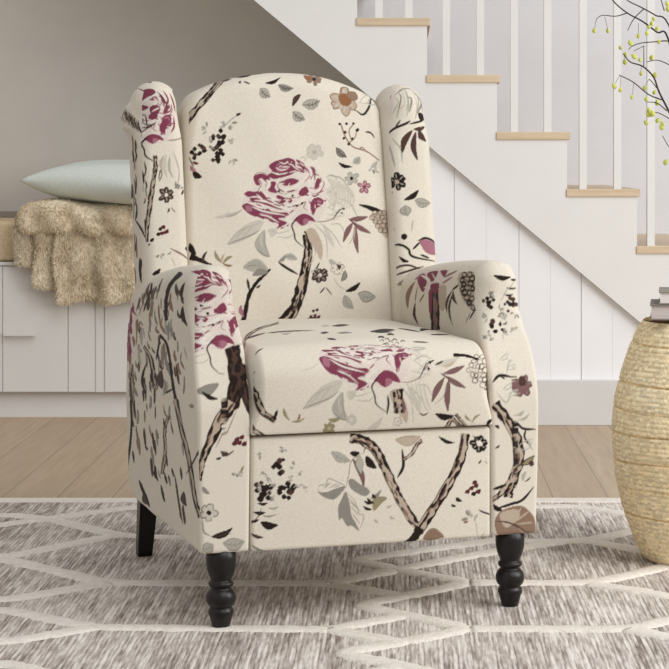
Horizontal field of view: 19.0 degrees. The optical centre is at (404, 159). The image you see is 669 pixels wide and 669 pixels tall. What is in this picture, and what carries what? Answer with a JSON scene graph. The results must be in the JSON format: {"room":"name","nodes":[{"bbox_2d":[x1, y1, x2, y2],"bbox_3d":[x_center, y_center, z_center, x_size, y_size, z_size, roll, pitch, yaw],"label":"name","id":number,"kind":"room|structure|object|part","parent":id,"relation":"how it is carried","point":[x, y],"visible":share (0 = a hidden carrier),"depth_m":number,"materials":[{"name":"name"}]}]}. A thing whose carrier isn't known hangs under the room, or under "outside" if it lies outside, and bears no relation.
{"room":"living room","nodes":[
{"label":"living room","id":0,"kind":"room"},
{"bbox_2d":[0,0,374,210],"bbox_3d":[-1.270,-0.290,7.460,2.660,2.356,0.080,0,0,0],"label":"wall","id":1,"kind":"structure","parent":0,"point":[70,70],"depth_m":7.42,"materials":[{"name":"grey paint"}]},
{"bbox_2d":[0,211,17,217],"bbox_3d":[-1.300,0.207,7.375,2.600,0.035,0.090,0,0,0],"label":"trim","id":2,"kind":"structure","parent":1,"relation":"attached to","point":[3,214],"depth_m":7.33,"materials":[{"name":"white wood"}]},
{"bbox_2d":[0,417,619,497],"bbox_3d":[0.000,0.914,4.400,6.400,0.052,6.800,0,0,0],"label":"floor","id":3,"kind":"structure","parent":0,"point":[41,457],"depth_m":5.93,"materials":[{"name":"brown wood"}]},
{"bbox_2d":[0,261,130,416],"bbox_3d":[-1.330,0.619,7.127,2.540,0.537,0.547,0,0,0],"label":"storage bench","id":4,"kind":"object","parent":3,"relation":"on","point":[71,360],"visible":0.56,"depth_m":6.88,"materials":[{"name":"white paint"}]},
{"bbox_3d":[-1.594,0.582,6.877,0.418,0.431,0.005,0,0,0],"label":"door","id":5,"kind":"part","parent":4,"relation":"part of","materials":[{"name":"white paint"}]},
{"bbox_2d":[0,218,14,260],"bbox_3d":[-1.425,0.281,7.104,2.250,0.138,0.433,0,0,0],"label":"bench cushion","id":6,"kind":"object","parent":4,"relation":"on","point":[6,224],"visible":0.08,"depth_m":6.89,"materials":[{"name":"beige fabric"}]},
{"bbox_2d":[11,197,134,306],"bbox_3d":[-0.997,0.315,7.002,0.723,0.382,0.476,0,0,0],"label":"fur throw","id":7,"kind":"object","parent":6,"relation":"on","point":[78,250],"visible":0.62,"depth_m":6.82,"materials":[{"name":"beige fur"}]},
{"bbox_2d":[11,215,34,269],"bbox_3d":[-1.289,0.277,6.847,0.119,0.201,0.059,0,0,-11],"label":"drape","id":8,"kind":"object","parent":7,"relation":"hanging from","point":[23,234],"depth_m":6.83,"materials":[{"name":"fur"}]},
{"bbox_2d":[31,232,55,291],"bbox_3d":[-1.224,0.315,6.846,0.124,0.280,0.062,0,0,-16],"label":"drape","id":9,"kind":"object","parent":7,"relation":"hanging from","point":[43,244],"depth_m":6.82,"materials":[{"name":"fur"}]},
{"bbox_2d":[20,159,130,203],"bbox_3d":[-0.968,0.079,7.025,0.539,0.162,0.541,0,0,30],"label":"pillow","id":10,"kind":"object","parent":7,"relation":"on","point":[94,181],"visible":0.52,"depth_m":6.83,"materials":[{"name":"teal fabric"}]},
{"bbox_2d":[50,228,134,306],"bbox_3d":[-0.927,0.340,6.843,0.568,0.332,0.098,0,0,0],"label":"drape","id":11,"kind":"object","parent":7,"relation":"hanging from","point":[97,264],"depth_m":6.82,"materials":[{"name":"fur"}]},
{"bbox_3d":[-1.321,0.597,6.858,0.109,0.012,0.010,0,0,0],"label":"handle","id":12,"kind":"part","parent":4,"relation":"part of","materials":[{"name":"white paint"}]},
{"bbox_3d":[-1.271,0.582,6.877,0.222,0.431,0.005,0,0,0],"label":"door","id":13,"kind":"part","parent":4,"relation":"part of","materials":[{"name":"white paint"}]},
{"bbox_3d":[-1.112,0.582,6.877,0.090,0.431,0.005,0,0,0],"label":"door","id":14,"kind":"part","parent":4,"relation":"part of","materials":[{"name":"white paint"}]},
{"bbox_3d":[-0.924,0.582,6.877,0.216,0.431,0.005,0,0,0],"label":"door","id":15,"kind":"part","parent":4,"relation":"part of","materials":[{"name":"white paint"}]},
{"bbox_2d":[0,498,668,668],"bbox_3d":[-0.150,0.881,3.973,3.204,0.013,2.446,0,0,0],"label":"area rug","id":16,"kind":"object","parent":3,"relation":"on","point":[76,592],"visible":0.86,"depth_m":3.97,"materials":[{"name":"grey carpet"}]},
{"bbox_2d":[121,73,537,627],"bbox_3d":[-0.187,0.343,4.183,0.700,1.075,0.790,0,0,-19],"label":"armchair","id":17,"kind":"object","parent":16,"relation":"on","point":[304,370],"visible":1,"depth_m":3.97,"materials":[{"name":"fabric"}]},
{"bbox_3d":[-0.571,0.795,4.422,0.042,0.170,0.093,0,0,-19],"label":"leg","id":18,"kind":"part","parent":17,"relation":"part of","materials":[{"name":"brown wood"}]},
{"bbox_3d":[-0.453,0.468,4.077,0.103,0.532,0.717,0,0,-18],"label":"armrest","id":19,"kind":"part","parent":17,"relation":"part of","materials":[{"name":"fabric"}]},
{"bbox_3d":[-0.346,0.804,3.766,0.058,0.152,0.058,0,0,-18],"label":"leg","id":20,"kind":"part","parent":17,"relation":"part of","materials":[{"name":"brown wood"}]},
{"bbox_3d":[-0.270,0.120,4.458,0.479,0.630,0.195,0,0,-18],"label":"backrest","id":21,"kind":"part","parent":17,"relation":"part of","materials":[{"name":"fabric"}]},
{"bbox_2d":[237,318,491,434],"bbox_3d":[-0.161,0.426,4.133,0.484,0.180,0.678,0,0,-18],"label":"seat cushion","id":22,"kind":"object","parent":17,"relation":"on","point":[297,376],"depth_m":3.84,"materials":[{"name":"fabric"}]},
{"bbox_3d":[-0.067,0.628,3.851,0.482,0.215,0.052,0,0,-18],"label":"panel","id":23,"kind":"part","parent":17,"relation":"part of","materials":[{"name":"fabric"}]},
{"bbox_3d":[0.101,0.468,4.262,0.103,0.532,0.717,0,0,-18],"label":"armrest","id":24,"kind":"part","parent":17,"relation":"part of","materials":[{"name":"fabric"}]},
{"bbox_3d":[0.207,0.804,3.951,0.058,0.152,0.058,0,0,-18],"label":"leg","id":25,"kind":"part","parent":17,"relation":"part of","materials":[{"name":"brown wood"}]},
{"bbox_2d":[611,316,668,564],"bbox_3d":[0.659,0.612,4.420,0.402,0.532,0.402,0,0,10],"label":"table","id":26,"kind":"object","parent":16,"relation":"on","point":[640,416],"visible":0.91,"depth_m":4.31,"materials":[{"name":"wicker"}]},
{"bbox_2d":[650,299,668,319],"bbox_3d":[0.654,0.329,4.390,0.229,0.034,0.180,0,0,8],"label":"book","id":27,"kind":"object","parent":26,"relation":"on","point":[658,311],"visible":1,"depth_m":4.32,"materials":[{"name":"white paper"}]},
{"bbox_2d":[659,287,668,304],"bbox_3d":[0.658,0.298,4.385,0.201,0.028,0.161,0,0,7],"label":"book","id":28,"kind":"object","parent":27,"relation":"on","point":[664,291],"visible":1,"depth_m":4.32,"materials":[{"name":"white paper"}]},
{"bbox_3d":[0.714,0.189,4.410,0.090,0.190,0.090,0,0,0],"label":"vase","id":29,"kind":"object","parent":28,"relation":"on","visible":0},
{"bbox_2d":[592,0,668,164],"bbox_3d":[0.568,-0.076,4.405,0.312,0.640,0.112,0,0,0],"label":"branch","id":30,"kind":"object","parent":29,"relation":"in","point":[650,112],"visible":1,"depth_m":4.40,"materials":[{"name":"green plant"}]},
{"bbox_2d":[254,0,668,322],"bbox_3d":[0.078,-0.390,7.242,2.822,2.556,1.116,0,0,0],"label":"staircase","id":31,"kind":"structure","parent":3,"relation":"on","point":[593,228],"depth_m":6.69,"materials":[{"name":"white paint"}]},
{"bbox_2d":[357,0,668,233],"bbox_3d":[0.000,-0.690,7.850,6.400,3.260,0.100,0,0,0],"label":"wall","id":32,"kind":"structure","parent":0,"point":[564,13],"depth_m":7.80,"materials":[{"name":"white paint"}]},
{"bbox_2d":[429,147,639,379],"bbox_3d":[0.580,0.352,6.734,1.200,1.072,0.032,0,0,0],"label":"panelling","id":33,"kind":"object","parent":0,"point":[574,330],"depth_m":6.72,"materials":[{"name":"white wood"}]},
{"bbox_2d":[537,380,618,424],"bbox_3d":[0.940,0.813,6.705,1.920,0.150,0.025,0,0,0],"label":"baseboard","id":34,"kind":"structure","parent":33,"relation":"attached to","point":[560,402],"depth_m":6.69,"materials":[{"name":"white paint"}]}
]}

